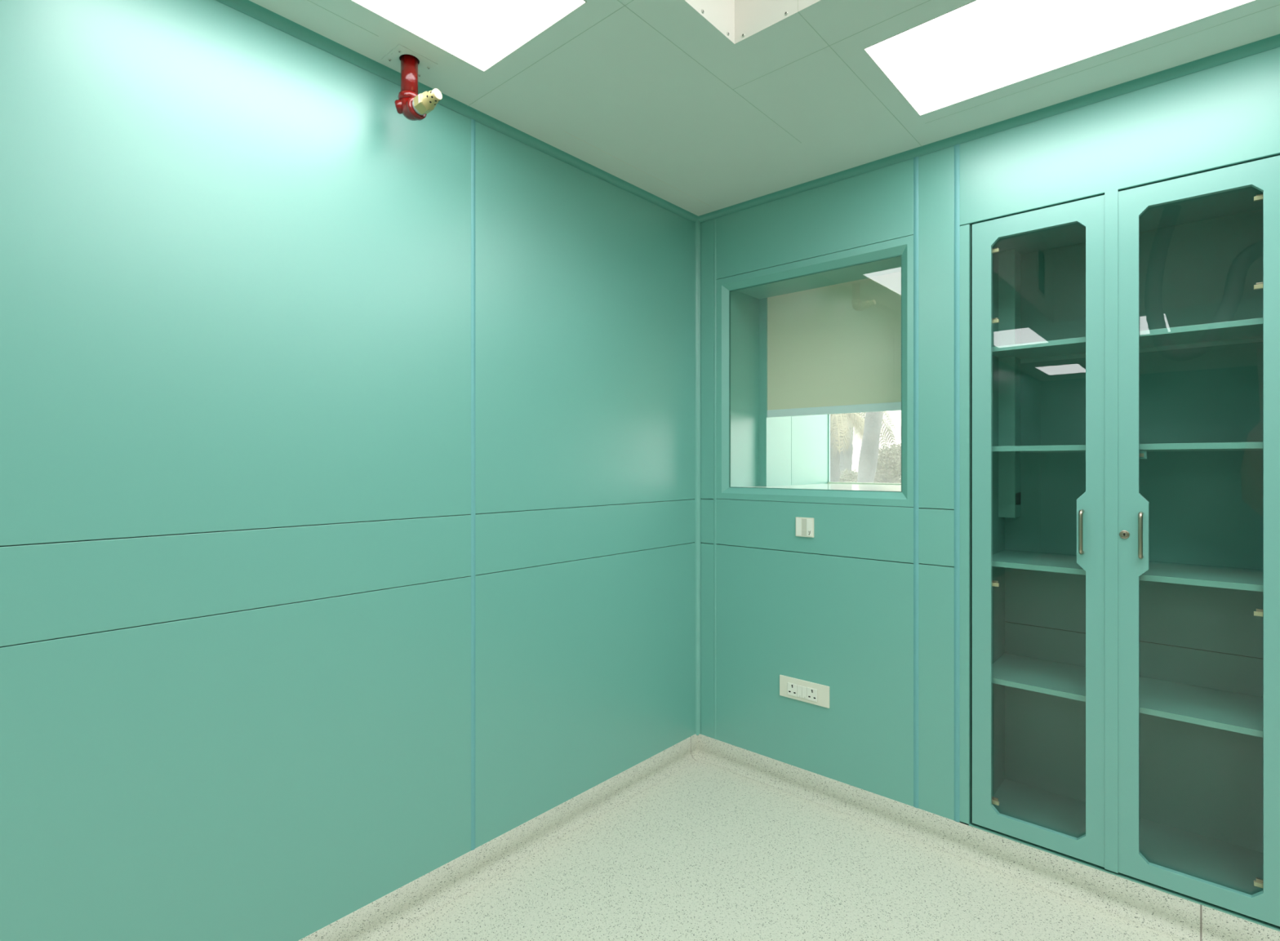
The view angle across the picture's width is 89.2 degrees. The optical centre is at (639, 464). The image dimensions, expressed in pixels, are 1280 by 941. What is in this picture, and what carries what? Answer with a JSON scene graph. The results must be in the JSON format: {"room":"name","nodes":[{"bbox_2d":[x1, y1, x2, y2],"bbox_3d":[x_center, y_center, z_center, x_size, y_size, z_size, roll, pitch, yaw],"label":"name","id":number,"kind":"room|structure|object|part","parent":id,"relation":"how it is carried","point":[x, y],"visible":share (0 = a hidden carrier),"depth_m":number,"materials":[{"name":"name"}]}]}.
{"room":"operating room","nodes":[
{"label":"operating room","id":0,"kind":"room"},
{"bbox_2d":[0,0,694,940],"bbox_3d":[-2.506,0.088,0.127,0.100,2.696,8.500,0,0,42],"label":"wall","id":1,"kind":"structure","parent":0,"point":[235,278],"depth_m":1.80,"materials":[{"name":"teal paint"}]},
{"bbox_2d":[471,118,475,850],"bbox_3d":[-0.573,0.071,2.232,0.003,2.514,0.018,0,0,42],"label":"bead","id":2,"kind":"object","parent":1,"relation":"attached to","point":[473,121],"visible":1,"depth_m":2.23,"materials":[{"name":"teal metal"}]},
{"bbox_2d":[694,219,700,735],"bbox_3d":[0.283,0.063,3.188,0.030,2.546,0.006,0,0,-3],"label":"trim","id":3,"kind":"structure","parent":1,"relation":"attached to","point":[697,224],"depth_m":3.19,"materials":[{"name":"teal metal"}]},
{"bbox_2d":[216,0,1279,222],"bbox_3d":[-0.107,-1.198,-2.066,6.400,0.024,8.400,0,0,42],"label":"trim","id":4,"kind":"structure","parent":1,"relation":"attached to","point":[248,7],"depth_m":2.20,"materials":[{"name":"teal paint"}]},
{"bbox_2d":[298,733,1279,940],"bbox_3d":[-0.107,1.382,-2.066,6.400,0.107,8.400,0,0,42],"label":"baseboard","id":5,"kind":"structure","parent":1,"relation":"attached to","point":[1168,914],"depth_m":2.30,"materials":[{"name":"plastic"}]},
{"bbox_2d":[249,0,1279,216],"bbox_3d":[-0.107,-1.530,-2.066,6.600,0.640,8.600,0,0,42],"label":"ceiling","id":6,"kind":"structure","parent":0,"point":[702,107],"depth_m":2.04,"materials":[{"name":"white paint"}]},
{"bbox_2d":[380,44,437,78],"bbox_3d":[-0.693,-1.208,1.950,0.109,0.006,0.124,0,0,42],"label":"cover plate","id":7,"kind":"object","parent":6,"relation":"attached to","point":[393,58],"visible":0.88,"depth_m":1.94,"materials":[{"name":"green paint"}]},
{"bbox_2d":[394,54,442,120],"bbox_3d":[-0.653,-1.115,1.904,0.170,0.190,0.076,0,0,42],"label":"pipe","id":8,"kind":"object","parent":6,"relation":"hanging from","point":[414,106],"visible":1,"depth_m":1.92,"materials":[{"name":"red metal"}]},
{"bbox_2d":[351,0,586,71],"bbox_3d":[-0.631,-1.216,1.488,0.456,0.013,0.968,0,0,42],"label":"recessed light","id":9,"kind":"object","parent":6,"relation":"in","point":[481,33],"visible":1,"depth_m":1.77,"materials":[{"name":"beige plastic"}]},
{"bbox_2d":[863,0,1255,115],"bbox_3d":[1.174,-1.216,1.751,0.968,0.013,0.484,0,0,42],"label":"recessed light","id":10,"kind":"object","parent":6,"relation":"in","point":[975,48],"visible":0.97,"depth_m":1.85,"materials":[{"name":"beige plastic"}]},
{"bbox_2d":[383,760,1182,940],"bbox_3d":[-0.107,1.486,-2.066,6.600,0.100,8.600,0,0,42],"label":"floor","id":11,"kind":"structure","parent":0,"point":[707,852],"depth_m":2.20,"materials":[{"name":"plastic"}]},
{"bbox_2d":[851,410,901,479],"bbox_3d":[13.189,-2.064,24.969,9.400,8.000,6.400,0,0,42],"label":"sky","id":12,"kind":"structure","parent":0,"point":[895,415],"depth_m":24.59,"materials":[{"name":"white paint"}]},
{"bbox_2d":[700,46,1279,932],"bbox_3d":[2.674,0.088,1.149,6.500,2.696,0.100,0,0,42],"label":"wall","id":13,"kind":"structure","parent":0,"point":[833,608],"depth_m":2.56,"materials":[{"name":"teal paint"}]},
{"bbox_2d":[713,217,715,739],"bbox_3d":[0.361,0.071,3.130,0.016,2.514,0.002,0,0,42],"label":"bead","id":14,"kind":"object","parent":13,"relation":"attached to","point":[714,219],"visible":1,"depth_m":3.13,"materials":[{"name":"teal metal"}]},
{"bbox_2d":[779,675,829,708],"bbox_3d":[0.713,0.983,2.810,0.231,0.093,0.013,0,0,42],"label":"outlet","id":15,"kind":"object","parent":13,"relation":"attached to","point":[815,694],"visible":1,"depth_m":2.80,"materials":[{"name":"beige plastic"}]},
{"bbox_3d":[0.705,0.990,2.815,0.145,0.054,0.002,0,0,42],"label":"module frame","id":16,"kind":"part","parent":15,"relation":"part of","materials":[{"name":"beige plastic"}]},
{"bbox_2d":[795,516,813,537],"bbox_3d":[0.713,0.274,2.810,0.084,0.084,0.012,0,0,42],"label":"light switch","id":17,"kind":"object","parent":13,"relation":"attached to","point":[804,526],"visible":1,"depth_m":2.80,"materials":[{"name":"beige plastic"}]},
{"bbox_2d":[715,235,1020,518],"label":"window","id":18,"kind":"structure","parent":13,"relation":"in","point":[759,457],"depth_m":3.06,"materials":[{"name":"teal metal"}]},
{"bbox_3d":[0.721,-0.360,2.828,0.925,1.055,0.025,0,0,42],"label":"frame","id":19,"kind":"part","parent":18,"relation":"part of","materials":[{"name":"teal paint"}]},
{"bbox_2d":[767,271,901,417],"bbox_3d":[0.940,-0.619,3.061,0.751,0.766,0.042,0,0,42],"label":"roller blind","id":20,"kind":"object","parent":18,"relation":"attached to","point":[836,348],"visible":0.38,"depth_m":3.05,"materials":[{"name":"beige fabric"}]},
{"bbox_2d":[827,413,901,484],"bbox_3d":[1.539,-0.465,3.490,1.104,1.160,0.040,0,0,42],"label":"window","id":21,"kind":"structure","parent":18,"relation":"attached to","point":[829,482],"depth_m":3.84,"materials":[{"name":"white metal"}]},
{"bbox_3d":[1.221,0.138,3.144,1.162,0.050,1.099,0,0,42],"label":"sill","id":22,"kind":"part","parent":18,"relation":"part of","materials":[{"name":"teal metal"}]},
{"bbox_2d":[913,156,918,808],"bbox_3d":[1.066,0.071,2.505,0.020,2.514,0.003,0,0,42],"label":"bead","id":23,"kind":"object","parent":13,"relation":"attached to","point":[916,158],"visible":1,"depth_m":2.50,"materials":[{"name":"teal metal"}]},
{"bbox_2d":[954,143,959,822],"bbox_3d":[1.175,0.071,2.407,0.020,2.514,0.004,0,0,42],"label":"bead","id":24,"kind":"object","parent":13,"relation":"attached to","point":[957,147],"visible":1,"depth_m":2.40,"materials":[{"name":"teal metal"}]},
{"bbox_2d":[971,155,1279,926],"bbox_3d":[1.656,0.221,2.248,0.845,2.209,0.468,0,0,42],"label":"storage cabinet","id":25,"kind":"object","parent":13,"relation":"attached to","point":[1126,624],"visible":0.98,"depth_m":2.26,"materials":[{"name":"teal metal"}]},
{"bbox_3d":[1.370,0.225,2.536,0.016,2.186,0.404,0,0,42],"label":"panel","id":26,"kind":"part","parent":25,"relation":"part of","materials":[{"name":"teal metal"}]},
{"bbox_3d":[1.374,0.219,2.245,0.410,2.192,0.018,0,0,42],"label":"cabinet door","id":27,"kind":"part","parent":25,"relation":"part of","materials":[{"name":"teal paint"}]},
{"bbox_3d":[1.455,0.225,2.138,0.012,0.148,0.036,0,0,42],"label":"handle","id":28,"kind":"part","parent":25,"relation":"part of","materials":[{"name":"silver metal"}]},
{"bbox_2d":[991,653,1262,737],"bbox_3d":[1.679,0.790,2.270,0.799,0.019,0.379,0,0,42],"label":"shelf","id":29,"kind":"object","parent":25,"relation":"attached to","point":[1233,709],"depth_m":2.22,"materials":[{"name":"teal metal"}]},
{"bbox_2d":[991,550,1262,591],"bbox_3d":[1.679,0.364,2.270,0.799,0.019,0.379,0,0,42],"label":"shelf","id":30,"kind":"object","parent":25,"relation":"attached to","point":[1241,576],"depth_m":2.21,"materials":[{"name":"teal metal"}]},
{"bbox_2d":[991,442,1262,453],"bbox_3d":[1.679,-0.055,2.270,0.799,0.019,0.379,0,0,42],"label":"shelf","id":31,"kind":"object","parent":25,"relation":"attached to","point":[1073,447],"depth_m":2.22,"materials":[{"name":"teal metal"}]},
{"bbox_2d":[991,317,1262,363],"bbox_3d":[1.679,-0.418,2.270,0.799,0.018,0.379,0,0,42],"label":"shelf","id":32,"kind":"object","parent":25,"relation":"attached to","point":[1247,333],"depth_m":2.25,"materials":[{"name":"teal metal"}]},
{"bbox_3d":[1.673,-0.860,2.263,0.800,0.016,0.398,0,0,42],"label":"panel","id":33,"kind":"part","parent":25,"relation":"part of","materials":[{"name":"teal metal"}]},
{"bbox_3d":[1.673,1.309,2.263,0.800,0.017,0.398,0,0,42],"label":"panel","id":34,"kind":"part","parent":25,"relation":"part of","materials":[{"name":"teal metal"}]},
{"bbox_3d":[1.810,0.226,2.417,0.815,2.180,0.012,0,0,42],"label":"panel","id":35,"kind":"part","parent":25,"relation":"part of","materials":[{"name":"teal metal"}]},
{"bbox_3d":[1.571,0.225,2.035,0.012,0.148,0.036,0,0,42],"label":"handle","id":36,"kind":"part","parent":25,"relation":"part of","materials":[{"name":"silver metal"}]},
{"bbox_3d":[1.690,0.219,1.966,0.413,2.192,0.018,0,0,42],"label":"cabinet door","id":37,"kind":"part","parent":25,"relation":"part of","materials":[{"name":"teal paint"}]},
{"label":"outside","id":38,"kind":"structure","parent":0,"visible":0},
{"bbox_3d":[20.556,1.986,26.087,60.000,0.100,58.850,0,0,42],"label":"ground","id":39,"kind":"structure","parent":38,"visible":0},
{"bbox_2d":[830,413,864,482],"bbox_3d":[1.894,0.665,6.412,0.720,2.551,0.773,0,0,-39],"label":"palm tree","id":40,"kind":"object","parent":39,"relation":"on","point":[837,422],"visible":0.32,"depth_m":6.32,"materials":[{"name":"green plant"}]},
{"bbox_2d":[839,468,857,482],"bbox_3d":[2.790,0.994,8.605,0.719,1.890,0.732,0,0,42],"label":"leafy bush","id":41,"kind":"object","parent":39,"relation":"on","point":[842,478],"visible":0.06,"depth_m":8.50,"materials":[{"name":"green plant"}]},
{"bbox_2d":[839,410,900,480],"bbox_3d":[3.166,0.354,9.550,1.472,3.175,1.823,0,0,-11],"label":"palm tree","id":42,"kind":"object","parent":39,"relation":"on","point":[846,462],"visible":0.13,"depth_m":9.41,"materials":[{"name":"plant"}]},
{"bbox_2d":[857,411,883,482],"bbox_3d":[2.408,-1.216,5.675,3.074,6.324,2.597,0,0,42],"label":"palm tree","id":43,"kind":"object","parent":39,"relation":"on","point":[868,455],"visible":0.02,"depth_m":5.54,"materials":[{"name":"grey plant"}]},
{"bbox_2d":[873,443,901,483],"bbox_3d":[2.662,0.858,6.600,0.853,2.160,0.955,0,0,42],"label":"leafy bush","id":44,"kind":"object","parent":39,"relation":"on","point":[889,461],"visible":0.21,"depth_m":6.39,"materials":[{"name":"green plant"}]}
]}

